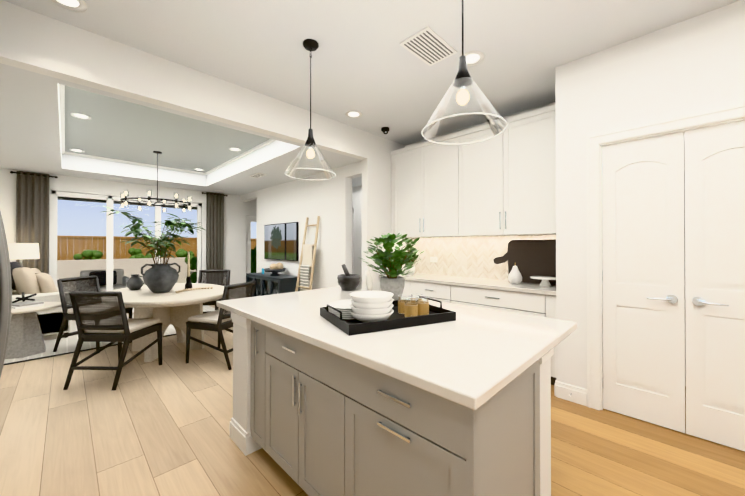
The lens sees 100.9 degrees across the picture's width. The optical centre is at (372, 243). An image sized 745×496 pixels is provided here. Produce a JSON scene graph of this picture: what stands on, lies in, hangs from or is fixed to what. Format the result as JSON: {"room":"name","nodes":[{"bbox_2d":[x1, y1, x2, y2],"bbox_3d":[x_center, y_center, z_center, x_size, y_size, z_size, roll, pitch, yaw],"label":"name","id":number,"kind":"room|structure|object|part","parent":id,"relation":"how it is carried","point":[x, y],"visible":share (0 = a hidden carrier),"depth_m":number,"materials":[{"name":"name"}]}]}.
{"room":"kitchen","nodes":[
{"label":"kitchen","id":0,"kind":"room"},
{"bbox_2d":[0,168,256,297],"bbox_3d":[-4.173,-0.091,6.808,6.100,2.950,0.150,0,0,-45],"label":"wall","id":1,"kind":"structure","parent":0,"point":[236,210],"depth_m":6.57,"materials":[{"name":"white paint"}]},
{"bbox_2d":[50,190,202,320],"bbox_3d":[-4.752,0.225,6.190,2.394,2.312,0.104,0,0,-45],"label":"window","id":2,"kind":"structure","parent":1,"relation":"in","point":[55,194],"depth_m":5.88,"materials":[{"name":"white"}]},
{"bbox_3d":[-4.763,0.234,6.201,2.260,2.195,0.006,0,0,-45],"label":"window slider glass","id":3,"kind":"part","parent":2,"relation":"part of","materials":[{"name":"clear glass"}]},
{"bbox_2d":[246,215,255,272],"bbox_3d":[-2.896,0.340,8.073,0.900,2.100,0.060,0,0,-45],"label":"window frame","id":4,"kind":"structure","parent":1,"relation":"in","point":[249,219],"depth_m":7.80,"materials":[{"name":"white"}]},
{"bbox_2d":[65,86,269,172],"bbox_3d":[-2.932,-1.528,4.381,2.120,0.100,3.650,0,0,-45],"label":"ceiling","id":5,"kind":"structure","parent":0,"point":[114,128],"depth_m":4.21,"materials":[{"name":"grey paint"}]},
{"bbox_2d":[59,84,65,153],"bbox_3d":[-3.669,-1.464,3.644,0.035,0.035,3.650,0,0,-45],"label":"crown molding","id":6,"kind":"structure","parent":5,"relation":"attached to","point":[62,101],"depth_m":3.45,"materials":[{"name":"white wood"}]},
{"bbox_2d":[69,149,84,151],"bbox_3d":[-4.667,-1.471,4.860,0.179,0.007,0.179,0,0,39],"label":"recessed light","id":7,"kind":"object","parent":5,"relation":"in","point":[75,150],"depth_m":4.86,"materials":[{"name":"white plastic"}]},
{"bbox_2d":[70,113,91,119],"bbox_3d":[-3.375,-1.477,3.564,0.179,0.007,0.179,0,0,39],"label":"recessed light","id":8,"kind":"object","parent":5,"relation":"in","point":[81,116],"depth_m":3.57,"materials":[{"name":"white"}]},
{"bbox_2d":[66,152,203,174],"bbox_3d":[-4.205,-1.454,5.664,2.010,0.035,0.035,0,0,-45],"label":"crown molding","id":9,"kind":"structure","parent":5,"relation":"attached to","point":[68,153],"depth_m":5.51,"materials":[{"name":"white wood"}]},
{"bbox_2d":[120,151,191,212],"bbox_3d":[-3.458,-1.005,4.948,0.922,0.940,0.922,0,0,-45],"label":"chandelier","id":10,"kind":"object","parent":5,"relation":"hanging from","point":[149,198],"visible":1,"depth_m":4.87,"materials":[{"name":"black metal"}]},
{"bbox_2d":[229,147,240,150],"bbox_3d":[-2.146,-1.471,4.803,0.179,0.007,0.179,0,0,39],"label":"recessed light","id":11,"kind":"object","parent":5,"relation":"in","point":[232,148],"depth_m":4.81,"materials":[{"name":"white plastic"}]},
{"bbox_2d":[204,139,274,174],"bbox_3d":[-2.194,-1.457,5.116,0.035,0.035,3.650,0,0,-45],"label":"crown molding","id":12,"kind":"structure","parent":5,"relation":"attached to","point":[270,140],"depth_m":5.05,"materials":[{"name":"white"}]},
{"bbox_2d":[0,63,361,194],"bbox_3d":[-2.701,-1.389,5.034,5.370,0.370,4.450,0,0,-45],"label":"ceiling soffit","id":13,"kind":"structure","parent":0,"point":[30,131],"depth_m":4.36,"materials":[{"name":"white paint"}]},
{"bbox_2d":[10,171,57,273],"bbox_3d":[-5.649,0.086,5.142,0.538,2.540,0.118,0,0,-45],"label":"curtain","id":14,"kind":"object","parent":13,"relation":"hanging from","point":[32,207],"visible":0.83,"depth_m":5.12,"materials":[{"name":"grey fabric"}]},
{"bbox_3d":[-5.653,-1.149,5.152,0.538,0.048,0.107,0,0,-45],"label":"rod","id":15,"kind":"part","parent":14,"relation":"part of","materials":[{"name":"black metal"}]},
{"bbox_2d":[202,192,227,283],"bbox_3d":[-3.660,0.096,7.127,0.558,2.540,0.118,0,0,-45],"label":"curtain","id":16,"kind":"object","parent":13,"relation":"hanging from","point":[214,230],"visible":0.88,"depth_m":7.11,"materials":[{"name":"grey fabric"}]},
{"bbox_2d":[109,162,320,191],"bbox_3d":[-2.765,-1.194,5.079,2.145,0.020,3.795,0,0,-45],"label":"recessed lights","id":17,"kind":"object","parent":13,"relation":"attached to","point":[115,178],"visible":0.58,"depth_m":5.73,"materials":[{"name":"white plastic"}]},
{"bbox_2d":[249,173,266,177],"bbox_3d":[-2.008,-1.196,5.393,0.160,0.013,0.360,0,0,-45],"label":"air vent","id":18,"kind":"object","parent":13,"relation":"attached to","point":[257,175],"visible":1,"depth_m":5.38,"materials":[{"name":"white metal"}]},
{"bbox_2d":[0,0,366,159],"bbox_3d":[-1.299,-1.398,3.204,3.350,0.370,0.120,0,0,-45],"label":"header beam","id":19,"kind":"structure","parent":0,"point":[33,41],"depth_m":2.57,"materials":[{"name":"white paint"}]},
{"bbox_2d":[240,161,361,289],"bbox_3d":[-1.650,0.091,6.076,0.140,2.580,4.450,0,0,-45],"label":"wall","id":20,"kind":"structure","parent":0,"point":[327,201],"depth_m":5.26,"materials":[{"name":"white paint"}]},
{"bbox_2d":[264,222,298,260],"bbox_3d":[-1.841,-0.039,6.133,0.042,0.720,1.300,0,0,-45],"label":"tv","id":21,"kind":"object","parent":20,"relation":"attached to","point":[281,241],"visible":1,"depth_m":6.05,"materials":[{"name":"black plastic"}]},
{"bbox_2d":[352,186,361,289],"bbox_3d":[-0.083,0.092,6.297,0.130,2.580,2.550,0,0,-45],"label":"wall","id":22,"kind":"structure","parent":0,"point":[357,198],"depth_m":6.43,"materials":[{"name":"white paint"}]},
{"bbox_2d":[352,208,353,273],"bbox_3d":[-0.733,0.319,6.841,0.020,2.130,0.940,0,0,-45],"label":"door frame","id":23,"kind":"structure","parent":22,"relation":"attached to","point":[352,240],"depth_m":6.51,"materials":[{"name":"white wood"}]},
{"bbox_2d":[3,0,739,144],"bbox_3d":[-0.575,-1.643,3.138,6.200,0.120,10.460,0,0,-45],"label":"ceiling","id":24,"kind":"structure","parent":0,"point":[371,69],"depth_m":2.42,"materials":[{"name":"white paint"}]},
{"bbox_2d":[50,0,86,11],"bbox_3d":[-1.990,-1.584,1.993,0.209,0.007,0.209,0,0,39],"label":"recessed light","id":25,"kind":"object","parent":24,"relation":"in","point":[74,5],"depth_m":2.04,"materials":[{"name":"white"}]},
{"bbox_2d":[284,39,335,179],"bbox_3d":[-0.491,-1.066,2.442,0.402,1.042,0.402,0,0,-45],"label":"pendant light","id":26,"kind":"object","parent":24,"relation":"hanging from","point":[310,45],"visible":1,"depth_m":2.44,"materials":[{"name":"clear glass"}]},
{"bbox_3d":[-0.491,-0.666,2.440,0.402,0.242,0.402,0,0,-45],"label":"lamp shade","id":27,"kind":"part","parent":26,"relation":"part of","materials":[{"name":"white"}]},
{"bbox_3d":[-0.491,-0.729,2.440,0.059,0.106,0.059,0,0,-45],"label":"bulb","id":28,"kind":"part","parent":26,"relation":"part of","materials":[{"name":"white glass"}]},
{"bbox_2d":[345,110,361,117],"bbox_3d":[-0.227,-1.576,3.752,0.209,0.007,0.209,0,0,39],"label":"recessed light","id":29,"kind":"object","parent":24,"relation":"in","point":[351,114],"depth_m":3.75,"materials":[{"name":"white"}]},
{"bbox_2d":[381,127,388,133],"bbox_3d":[0.176,-1.535,4.211,0.110,0.086,0.110,0,0,-45],"label":"dome camera","id":30,"kind":"object","parent":24,"relation":"attached to","point":[384,130],"visible":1,"depth_m":4.17,"materials":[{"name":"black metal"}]},
{"bbox_2d":[399,26,456,65],"bbox_3d":[0.457,-1.580,2.486,0.420,0.013,0.270,0,0,-45],"label":"ceiling vent","id":31,"kind":"object","parent":24,"relation":"in","point":[428,45],"visible":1,"depth_m":2.46,"materials":[{"name":"white metal"}]},
{"bbox_2d":[421,0,507,144],"bbox_3d":[0.442,-1.070,1.507,0.402,1.042,0.402,0,0,-45],"label":"pendant light","id":32,"kind":"object","parent":24,"relation":"hanging from","point":[497,122],"visible":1,"depth_m":1.51,"materials":[{"name":"clear glass"}]},
{"bbox_3d":[0.442,-0.733,1.506,0.059,0.106,0.059,0,0,-45],"label":"bulb","id":33,"kind":"part","parent":32,"relation":"part of","materials":[{"name":"white glass"}]},
{"bbox_3d":[0.442,-0.670,1.506,0.402,0.242,0.402,0,0,-45],"label":"lamp shade","id":34,"kind":"part","parent":32,"relation":"part of","materials":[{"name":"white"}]},
{"bbox_2d":[464,51,483,65],"bbox_3d":[0.846,-1.581,2.634,0.209,0.007,0.209,0,0,39],"label":"recessed light","id":35,"kind":"object","parent":24,"relation":"in","point":[473,58],"depth_m":2.62,"materials":[{"name":"white"}]},
{"bbox_2d":[0,305,744,495],"bbox_3d":[-0.575,1.396,3.123,6.200,0.060,10.460,0,0,-45],"label":"floor","id":36,"kind":"structure","parent":0,"point":[153,428],"depth_m":2.10,"materials":[{"name":"brown wood"}]},
{"bbox_2d":[0,211,11,377],"bbox_3d":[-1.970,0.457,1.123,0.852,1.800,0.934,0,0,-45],"label":"mirror","id":37,"kind":"object","parent":36,"relation":"on","point":[5,293],"visible":1,"depth_m":1.33,"materials":[{"name":"grey"}]},
{"bbox_2d":[4,305,214,364],"bbox_3d":[-4.126,1.369,5.033,3.230,0.009,2.220,0,0,-45],"label":"living room rug","id":38,"kind":"object","parent":36,"relation":"on","point":[68,344],"visible":0.22,"depth_m":4.11,"materials":[{"name":"grey carpet"}]},
{"bbox_2d":[5,292,60,358],"bbox_3d":[-4.307,0.981,3.808,0.670,0.751,0.670,0,0,-45],"label":"side table","id":39,"kind":"object","parent":38,"relation":"on","point":[25,339],"visible":0.81,"depth_m":3.72,"materials":[{"name":"grey concrete"}]},
{"bbox_2d":[7,243,39,289],"bbox_3d":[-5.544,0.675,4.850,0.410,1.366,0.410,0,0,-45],"label":"table lamp","id":40,"kind":"object","parent":39,"relation":"on","point":[20,251],"visible":0.25,"depth_m":4.75,"materials":[{"name":"white fabric"}]},
{"bbox_3d":[-5.544,0.117,4.853,0.410,0.250,0.410,0,0,-45],"label":"lamp shade","id":41,"kind":"part","parent":40,"relation":"part of","materials":[{"name":"white fabric"}]},
{"bbox_2d":[10,262,70,339],"bbox_3d":[-5.063,0.811,4.396,1.080,1.100,0.860,0,0,-45],"label":"sofa","id":42,"kind":"object","parent":38,"relation":"on","point":[31,281],"visible":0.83,"depth_m":4.33,"materials":[{"name":"fabric"}]},
{"bbox_2d":[53,275,132,353],"bbox_3d":[-3.662,0.901,4.063,0.651,0.917,0.522,0,0,7],"label":"dining chair","id":43,"kind":"object","parent":38,"relation":"on","point":[67,313],"visible":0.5,"depth_m":3.93,"materials":[{"name":"grey wood"}]},
{"bbox_2d":[198,270,230,331],"bbox_3d":[-2.680,0.906,5.042,0.522,0.917,0.651,0,0,-6],"label":"dining chair","id":44,"kind":"object","parent":38,"relation":"on","point":[204,275],"visible":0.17,"depth_m":5.27,"materials":[{"name":"grey wood"}]},
{"bbox_2d":[63,291,161,389],"bbox_3d":[-2.627,0.911,3.171,0.522,0.917,0.651,0,0,1],"label":"dining chair","id":45,"kind":"object","parent":36,"relation":"on","point":[124,329],"visible":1,"depth_m":2.97,"materials":[{"name":"grey wood"}]},
{"bbox_2d":[101,283,227,361],"bbox_3d":[-2.639,0.991,3.990,1.320,0.760,1.800,0,0,-45],"label":"dining table","id":46,"kind":"object","parent":36,"relation":"on","point":[174,309],"visible":0.65,"depth_m":3.83,"materials":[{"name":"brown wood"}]},
{"bbox_2d":[126,274,143,289],"bbox_3d":[-3.140,0.510,4.085,0.202,0.200,0.180,0,0,-45],"label":"vase","id":47,"kind":"object","parent":46,"relation":"on","point":[134,282],"visible":1,"depth_m":4.03,"materials":[{"name":"grey ceramic"}]},
{"bbox_2d":[98,205,204,292],"bbox_3d":[-2.638,0.090,3.822,1.169,1.037,1.141,0,0,-45],"label":"urn vase","id":48,"kind":"object","parent":46,"relation":"on","point":[160,278],"visible":1,"depth_m":3.77,"materials":[{"name":"black"}]},
{"bbox_2d":[185,252,192,288],"bbox_3d":[-2.469,0.360,4.134,0.090,0.500,0.090,0,0,-45],"label":"candle holder","id":49,"kind":"object","parent":46,"relation":"on","point":[188,284],"visible":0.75,"depth_m":4.12,"materials":[{"name":"black plastic"}]},
{"bbox_2d":[175,287,212,292],"bbox_3d":[-2.309,0.594,3.987,0.452,0.030,0.159,0,0,-45],"label":"bead garland","id":50,"kind":"object","parent":46,"relation":"on","point":[199,288],"visible":1,"depth_m":4.01,"materials":[{"name":"brown wood"}]},
{"bbox_2d":[186,281,255,369],"bbox_3d":[-1.760,0.913,3.650,0.651,0.917,0.522,0,0,18],"label":"dining chair","id":51,"kind":"object","parent":36,"relation":"on","point":[219,320],"visible":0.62,"depth_m":3.46,"materials":[{"name":"grey wood"}]},
{"bbox_2d":[246,263,299,296],"bbox_3d":[-1.917,0.870,5.890,0.456,1.020,1.390,0,0,-45],"label":"console","id":52,"kind":"object","parent":36,"relation":"on","point":[269,283],"visible":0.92,"depth_m":5.63,"materials":[{"name":"black wood"}]},
{"bbox_3d":[-2.056,0.939,5.751,0.003,0.580,1.330,0,0,-45],"label":"glass","id":53,"kind":"part","parent":52,"relation":"part of","materials":[{"name":"clear glass"}]},
{"bbox_2d":[295,216,319,291],"bbox_3d":[-1.131,0.457,5.215,0.328,1.847,0.488,0,0,-45],"label":"blanket ladder","id":54,"kind":"object","parent":36,"relation":"on","point":[306,267],"visible":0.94,"depth_m":5.21,"materials":[{"name":"brown wood"}]},
{"bbox_2d":[379,276,406,296],"bbox_3d":[0.536,0.933,4.491,0.592,0.880,0.628,0,0,-45],"label":"base cabinet","id":55,"kind":"object","parent":36,"relation":"on","point":[405,286],"depth_m":4.17,"materials":[{"name":"white wood"}]},
{"bbox_2d":[228,310,559,495],"bbox_3d":[-0.071,0.920,1.811,0.817,0.880,1.825,0,0,-45],"label":"kitchen island","id":56,"kind":"object","parent":36,"relation":"on","point":[459,406],"depth_m":1.29,"materials":[{"name":"grey wood"}]},
{"bbox_2d":[216,286,576,405],"bbox_3d":[-0.028,0.461,2.049,1.209,0.040,2.120,0,0,-45],"label":"island countertop","id":57,"kind":"structure","parent":56,"relation":"on","point":[468,358],"depth_m":1.41,"materials":[{"name":"white stone"}]},
{"bbox_2d":[337,264,359,290],"bbox_3d":[-0.228,0.319,2.965,0.225,0.252,0.225,0,0,-45],"label":"mortar","id":58,"kind":"object","parent":57,"relation":"on","point":[347,281],"visible":1,"depth_m":2.89,"materials":[{"name":"stone"}]},
{"bbox_2d":[365,269,372,290],"bbox_3d":[-0.032,0.338,2.802,0.182,0.212,0.113,0,0,-45],"label":"plate","id":59,"kind":"object","parent":57,"relation":"on","point":[368,281],"visible":0.94,"depth_m":2.78,"materials":[{"name":"white ceramic"}]},
{"bbox_2d":[320,291,455,335],"bbox_3d":[0.078,0.359,1.823,0.660,0.160,0.470,0,0,-27],"label":"tray","id":60,"kind":"object","parent":57,"relation":"on","point":[361,312],"visible":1,"depth_m":1.67,"materials":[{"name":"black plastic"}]},
{"bbox_2d":[360,233,423,299],"bbox_3d":[0.158,0.175,2.501,0.530,0.535,0.536,0,0,-45],"label":"potted plant","id":61,"kind":"object","parent":57,"relation":"on","point":[392,281],"visible":1,"depth_m":2.41,"materials":[{"name":"plant"}]},
{"bbox_3d":[0.160,0.357,2.491,0.200,0.170,0.200,0,0,-45],"label":"pot","id":62,"kind":"part","parent":61,"relation":"part of","materials":[{"name":"concrete"}]},
{"bbox_2d":[407,280,442,301],"bbox_3d":[0.929,0.931,4.097,0.592,0.880,0.717,0,0,-45],"label":"base cabinet","id":63,"kind":"object","parent":36,"relation":"on","point":[433,291],"depth_m":3.93,"materials":[{"name":"white wood"}]},
{"bbox_2d":[443,284,534,315],"bbox_3d":[1.483,0.928,3.542,0.592,0.880,1.083,0,0,-45],"label":"base cabinet","id":64,"kind":"object","parent":36,"relation":"on","point":[533,299],"depth_m":3.32,"materials":[{"name":"white wood"}]},
{"bbox_2d":[383,272,555,295],"bbox_3d":[1.126,0.470,3.885,0.616,0.040,2.324,0,0,-45],"label":"countertop","id":65,"kind":"structure","parent":64,"relation":"on","point":[464,282],"depth_m":3.50,"materials":[{"name":"white stone"}]},
{"bbox_2d":[401,250,420,274],"bbox_3d":[0.542,0.263,4.444,0.371,0.378,0.345,0,0,-45],"label":"potted plant","id":66,"kind":"object","parent":65,"relation":"on","point":[415,255],"visible":0.27,"depth_m":4.39,"materials":[{"name":"green plant"}]},
{"bbox_3d":[0.537,0.387,4.449,0.160,0.130,0.160,0,0,-45],"label":"pot","id":67,"kind":"part","parent":66,"relation":"part of","materials":[{"name":"white ceramic"}]},
{"bbox_2d":[508,263,521,283],"bbox_3d":[1.597,0.330,3.444,0.148,0.234,0.148,0,0,-45],"label":"pear","id":68,"kind":"object","parent":65,"relation":"on","point":[515,276],"visible":1,"depth_m":3.40,"materials":[{"name":"white ceramic"}]},
{"bbox_2d":[493,239,555,284],"bbox_3d":[1.769,0.200,3.500,0.087,0.498,0.795,0,0,-45],"label":"cutting board","id":69,"kind":"object","parent":65,"relation":"on","point":[532,257],"visible":0.81,"depth_m":3.46,"materials":[{"name":"brown wood"}]},
{"bbox_2d":[530,276,555,286],"bbox_3d":[1.823,0.401,3.245,0.290,0.091,0.290,0,0,-45],"label":"cake stand","id":70,"kind":"object","parent":65,"relation":"on","point":[545,282],"visible":0.92,"depth_m":3.21,"materials":[{"name":"white ceramic"}]},
{"bbox_2d":[535,296,555,384],"bbox_3d":[1.889,0.927,3.134,0.592,0.880,0.184,0,0,-45],"label":"base cabinet","id":71,"kind":"object","parent":36,"relation":"on","point":[545,306],"depth_m":2.93,"materials":[{"name":"white wood"}]},
{"bbox_2d":[362,132,404,290],"bbox_3d":[0.184,-0.101,4.678,0.840,2.950,0.120,0,0,-45],"label":"wall","id":72,"kind":"structure","parent":0,"point":[376,192],"depth_m":4.46,"materials":[{"name":"white paint"}]},
{"bbox_2d":[405,101,555,146],"bbox_3d":[1.357,-0.103,4.203,0.150,2.950,2.450,0,0,-45],"label":"wall","id":73,"kind":"structure","parent":0,"point":[512,115],"depth_m":4.02,"materials":[{"name":"white paint"}]},
{"bbox_2d":[391,134,450,237],"bbox_3d":[0.825,-0.750,4.386,0.341,1.305,1.196,0,0,-45],"label":"upper cabinet","id":74,"kind":"object","parent":73,"relation":"attached to","point":[421,172],"depth_m":4.28,"materials":[{"name":"white wood"}]},
{"bbox_2d":[405,234,555,279],"bbox_3d":[1.342,0.176,4.101,0.011,0.550,2.326,0,0,-45],"label":"tile backsplash","id":75,"kind":"structure","parent":73,"relation":"attached to","point":[469,256],"depth_m":4.16,"materials":[{"name":"tile"}]},
{"bbox_2d":[430,257,436,261],"bbox_3d":[0.900,0.233,4.530,0.008,0.080,0.120,0,0,-45],"label":"outlet","id":76,"kind":"object","parent":75,"relation":"attached to","point":[433,259],"visible":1,"depth_m":4.53,"materials":[{"name":"white plastic"}]},
{"bbox_2d":[451,104,555,235],"bbox_3d":[1.603,-0.753,3.606,0.341,1.305,1.246,0,0,-45],"label":"upper cabinet","id":77,"kind":"object","parent":73,"relation":"attached to","point":[503,183],"depth_m":3.45,"materials":[{"name":"white wood"}]},
{"bbox_2d":[555,0,744,388],"bbox_3d":[2.818,-0.116,1.670,0.120,2.950,3.200,0,0,-45],"label":"wall","id":78,"kind":"structure","parent":0,"point":[694,65],"depth_m":2.46,"materials":[{"name":"white paint"}]},
{"bbox_2d":[554,380,586,405],"bbox_3d":[1.715,1.297,2.672,0.016,0.135,0.246,0,0,-45],"label":"baseboard","id":79,"kind":"structure","parent":78,"relation":"attached to","point":[564,391],"depth_m":2.66,"materials":[{"name":"white wood"}]},
{"bbox_2d":[602,131,684,432],"bbox_3d":[2.056,0.275,2.362,0.092,2.160,0.474,0,0,-45],"label":"door leaf","id":80,"kind":"structure","parent":78,"relation":"in","point":[643,279],"depth_m":2.35,"materials":[{"name":"white wood"}]},
{"bbox_2d":[586,103,744,409],"bbox_3d":[2.251,0.230,2.219,0.144,2.265,1.150,0,0,-45],"label":"door frame","id":81,"kind":"structure","parent":78,"relation":"attached to","point":[595,143],"depth_m":2.53,"materials":[{"name":"white wood"}]},
{"bbox_2d":[684,120,744,450],"bbox_3d":[2.394,0.273,2.023,0.092,2.160,0.474,0,0,-45],"label":"door leaf","id":82,"kind":"structure","parent":78,"relation":"in","point":[715,271],"depth_m":2.10,"materials":[{"name":"white wood"}]},
{"bbox_3d":[-8.854,1.490,10.146,30.000,0.060,4.700,0,0,-45],"label":"lawn","id":83,"kind":"structure","parent":0,"visible":0},
{"bbox_2d":[57,196,255,301],"bbox_3d":[-6.829,-0.619,8.193,30.094,4.188,5.540,0,0,-45],"label":"yard","id":84,"kind":"structure","parent":83,"relation":"on","point":[124,271],"depth_m":9.61,"materials":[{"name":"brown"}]}
]}

